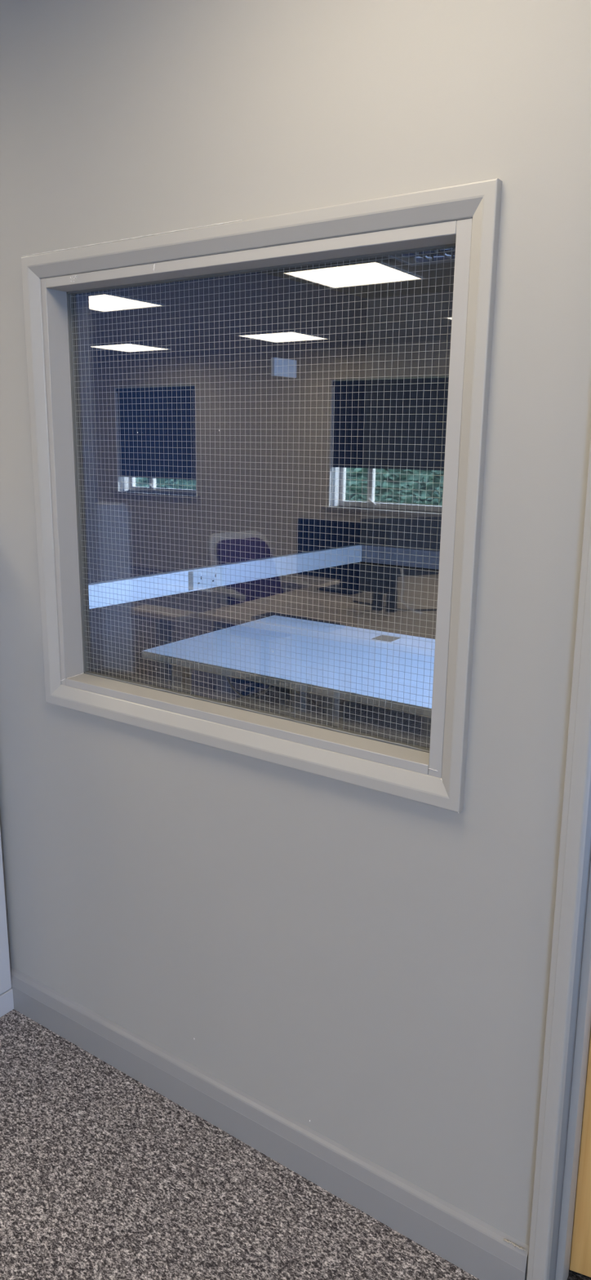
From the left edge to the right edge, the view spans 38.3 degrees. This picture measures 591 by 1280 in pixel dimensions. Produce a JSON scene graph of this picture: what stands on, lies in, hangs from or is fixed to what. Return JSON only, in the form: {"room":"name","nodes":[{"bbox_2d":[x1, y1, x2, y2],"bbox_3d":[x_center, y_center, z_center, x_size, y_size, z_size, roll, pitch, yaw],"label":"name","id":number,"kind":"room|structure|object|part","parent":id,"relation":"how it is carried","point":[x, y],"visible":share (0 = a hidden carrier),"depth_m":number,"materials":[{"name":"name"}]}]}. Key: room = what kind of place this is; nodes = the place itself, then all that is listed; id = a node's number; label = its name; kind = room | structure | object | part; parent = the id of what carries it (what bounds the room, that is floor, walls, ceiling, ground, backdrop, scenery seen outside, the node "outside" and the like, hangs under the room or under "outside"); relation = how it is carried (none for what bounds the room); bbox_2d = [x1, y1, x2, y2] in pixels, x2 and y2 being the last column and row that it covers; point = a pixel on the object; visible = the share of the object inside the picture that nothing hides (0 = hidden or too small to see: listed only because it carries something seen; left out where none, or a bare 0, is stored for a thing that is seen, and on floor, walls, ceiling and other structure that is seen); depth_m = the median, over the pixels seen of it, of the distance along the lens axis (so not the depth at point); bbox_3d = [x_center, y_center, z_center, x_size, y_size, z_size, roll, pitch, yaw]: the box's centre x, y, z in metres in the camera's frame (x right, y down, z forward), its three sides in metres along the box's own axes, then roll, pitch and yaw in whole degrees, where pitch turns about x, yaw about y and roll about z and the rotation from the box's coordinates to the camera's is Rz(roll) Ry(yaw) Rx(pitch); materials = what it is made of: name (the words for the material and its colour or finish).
{"room":"office corridor","nodes":[
{"label":"office corridor","id":0,"kind":"room"},
{"bbox_2d":[75,271,367,702],"bbox_3d":[-0.805,-0.715,4.352,0.199,2.400,3.743,11,17,37],"label":"wall","id":1,"kind":"structure","parent":0,"point":[236,423],"depth_m":4.61,"materials":[{"name":"beige paint"}]},
{"bbox_2d":[88,544,361,608],"bbox_3d":[-0.719,-0.279,4.367,0.048,0.115,3.674,11,17,37],"label":"dado trunking","id":2,"kind":"object","parent":1,"relation":"attached to","point":[352,552],"visible":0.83,"depth_m":4.73,"materials":[{"name":"white plastic"}]},
{"bbox_2d":[187,567,223,591],"bbox_3d":[-0.487,-0.334,4.609,0.010,0.101,0.268,11,17,38],"label":"double socket","id":3,"kind":"object","parent":2,"relation":"attached to","point":[202,580],"visible":0.87,"depth_m":4.61,"materials":[{"name":"white plastic"}]},
{"bbox_2d":[271,357,296,377],"bbox_3d":[-0.067,-1.566,4.896,0.029,0.100,0.202,11,17,37],"label":"wall box","id":4,"kind":"object","parent":1,"relation":"attached to","point":[283,362],"visible":0.99,"depth_m":4.87,"materials":[{"name":"grey plastic"}]},
{"bbox_2d":[0,0,590,1245],"bbox_3d":[-1.883,-0.374,2.825,12.100,2.400,0.085,9,16,33],"label":"wall","id":5,"kind":"structure","parent":0,"point":[370,967],"depth_m":1.52,"materials":[{"name":"paint"}]},
{"bbox_2d":[20,178,502,813],"bbox_3d":[-0.120,-0.258,1.605,1.020,0.954,0.095,9,16,33],"label":"window","id":6,"kind":"structure","parent":5,"relation":"in","point":[465,218],"depth_m":1.52,"materials":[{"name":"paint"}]},
{"bbox_3d":[-0.545,-0.318,1.843,0.040,0.952,0.021,9,16,33],"label":"casing","id":7,"kind":"part","parent":6,"relation":"part of","materials":[{"name":"paint"}]},
{"bbox_3d":[-0.146,0.190,1.678,1.019,0.048,0.021,9,16,33],"label":"casing","id":8,"kind":"part","parent":6,"relation":"part of","materials":[{"name":"paint"}]},
{"bbox_3d":[-0.135,-0.693,1.473,1.019,0.043,0.021,9,16,33],"label":"casing","id":9,"kind":"part","parent":6,"relation":"part of","materials":[{"name":"paint"}]},
{"bbox_3d":[0.264,-0.183,1.309,0.040,0.952,0.021,9,16,33],"label":"casing","id":10,"kind":"part","parent":6,"relation":"part of","materials":[{"name":"paint"}]},
{"bbox_2d":[9,966,528,1279],"bbox_3d":[-0.201,1.023,1.903,1.473,0.120,0.015,9,16,33],"label":"baseboard","id":11,"kind":"structure","parent":5,"relation":"attached to","point":[469,1243],"depth_m":1.77,"materials":[{"name":"grey paint"}]},
{"bbox_2d":[503,1239,526,1251],"bbox_3d":[0.387,1.068,1.502,0.041,0.006,0.005,9,16,33],"label":"trim","id":12,"kind":"structure","parent":5,"relation":"attached to","point":[517,1246],"depth_m":1.50,"materials":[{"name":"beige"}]},
{"bbox_2d":[526,436,590,1279],"bbox_3d":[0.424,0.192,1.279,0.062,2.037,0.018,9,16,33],"label":"trim","id":13,"kind":"structure","parent":5,"relation":"attached to","point":[578,761],"depth_m":1.33,"materials":[{"name":"paint"}]},
{"bbox_2d":[555,862,590,1279],"bbox_3d":[0.487,0.175,1.326,0.041,2.050,0.043,9,16,33],"label":"trim","id":14,"kind":"structure","parent":5,"relation":"attached to","point":[583,1027],"depth_m":1.46,"materials":[{"name":"paint"}]},
{"bbox_2d":[569,1030,590,1277],"bbox_3d":[0.682,0.097,1.674,0.171,2.026,0.766,6,14,21],"label":"door","id":15,"kind":"structure","parent":5,"relation":"in","point":[580,1251],"depth_m":1.53,"materials":[{"name":"brown wood"}]},
{"bbox_2d":[0,686,590,1279],"bbox_3d":[-2.661,1.058,2.101,12.200,0.118,10.274,9,16,33],"label":"floor","id":16,"kind":"structure","parent":0,"point":[104,1175],"depth_m":1.72,"materials":[{"name":"carpet"}]},
{"bbox_2d":[0,830,13,1017],"bbox_3d":[-1.105,0.337,2.135,0.620,1.312,0.386,9,16,33],"label":"filing cabinet","id":17,"kind":"object","parent":16,"relation":"on","point":[6,1005],"visible":1,"depth_m":2.22,"materials":[{"name":"grey metal"}]},
{"bbox_2d":[142,615,435,728],"bbox_3d":[0.400,0.432,3.130,1.795,0.714,0.855,9,16,33],"label":"table","id":18,"kind":"object","parent":16,"relation":"on","point":[342,631],"visible":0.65,"depth_m":3.12,"materials":[{"name":"white laminate"}]},
{"bbox_3d":[-0.434,0.415,3.274,0.055,0.662,0.055,9,16,33],"label":"leg","id":19,"kind":"part","parent":18,"relation":"part of","materials":[{"name":"grey metal"}]},
{"bbox_2d":[225,676,304,698],"bbox_3d":[-0.143,0.153,3.158,0.407,0.136,0.059,9,16,33],"label":"loose cable","id":20,"kind":"object","parent":18,"relation":"hanging from","point":[228,679],"visible":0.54,"depth_m":3.17,"materials":[{"name":"grey plastic"}]},
{"bbox_3d":[-0.037,0.288,3.842,0.055,0.662,0.055,9,16,33],"label":"leg","id":21,"kind":"part","parent":18,"relation":"part of","materials":[{"name":"grey metal"}]},
{"bbox_3d":[0.405,0.123,3.059,1.615,0.030,0.753,9,16,33],"label":"frame","id":22,"kind":"part","parent":18,"relation":"part of","materials":[{"name":"grey metal"}]},
{"bbox_2d":[294,690,344,708],"bbox_3d":[0.099,0.162,3.307,0.506,0.206,0.047,9,16,33],"label":"loose cable","id":23,"kind":"object","parent":18,"relation":"hanging from","point":[298,692],"visible":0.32,"depth_m":3.35,"materials":[{"name":"black plastic"}]},
{"bbox_3d":[0.155,0.438,3.162,0.023,0.682,0.030,9,16,33],"label":"support post","id":24,"kind":"part","parent":18,"relation":"part of","materials":[{"name":"grey metal"}]},
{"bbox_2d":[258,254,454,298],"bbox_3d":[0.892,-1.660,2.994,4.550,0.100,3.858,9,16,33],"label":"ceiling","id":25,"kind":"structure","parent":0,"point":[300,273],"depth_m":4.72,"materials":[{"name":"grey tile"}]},
{"bbox_2d":[386,248,455,266],"bbox_3d":[1.003,-1.854,3.937,1.200,0.065,0.340,9,16,33],"label":"air vent","id":26,"kind":"object","parent":25,"relation":"attached to","point":[449,255],"visible":0.19,"depth_m":4.26,"materials":[{"name":"grey metal"}]},
{"bbox_3d":[1.002,-1.825,3.944,1.200,0.006,0.340,9,16,33],"label":"frame","id":27,"kind":"part","parent":26,"relation":"part of","materials":[{"name":"grey metal"}]},
{"bbox_3d":[0.653,-1.929,4.258,0.024,0.040,0.138,9,16,33],"label":"louvre blade","id":28,"kind":"part","parent":26,"relation":"part of","materials":[{"name":"white metal"}]},
{"bbox_3d":[0.740,-1.915,4.200,0.024,0.040,0.138,9,16,33],"label":"louvre blade","id":29,"kind":"part","parent":26,"relation":"part of","materials":[{"name":"white metal"}]},
{"bbox_2d":[357,290,453,639],"bbox_3d":[2.029,-0.772,4.758,4.350,2.400,0.150,9,16,33],"label":"wall","id":30,"kind":"structure","parent":0,"point":[383,451],"depth_m":5.50,"materials":[{"name":"grey paint"}]},
{"bbox_2d":[360,543,439,569],"bbox_3d":[2.033,-0.326,4.731,3.887,0.115,0.048,9,16,33],"label":"dado trunking","id":31,"kind":"object","parent":30,"relation":"attached to","point":[406,558],"visible":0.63,"depth_m":5.59,"materials":[{"name":"grey plastic"}]}
]}

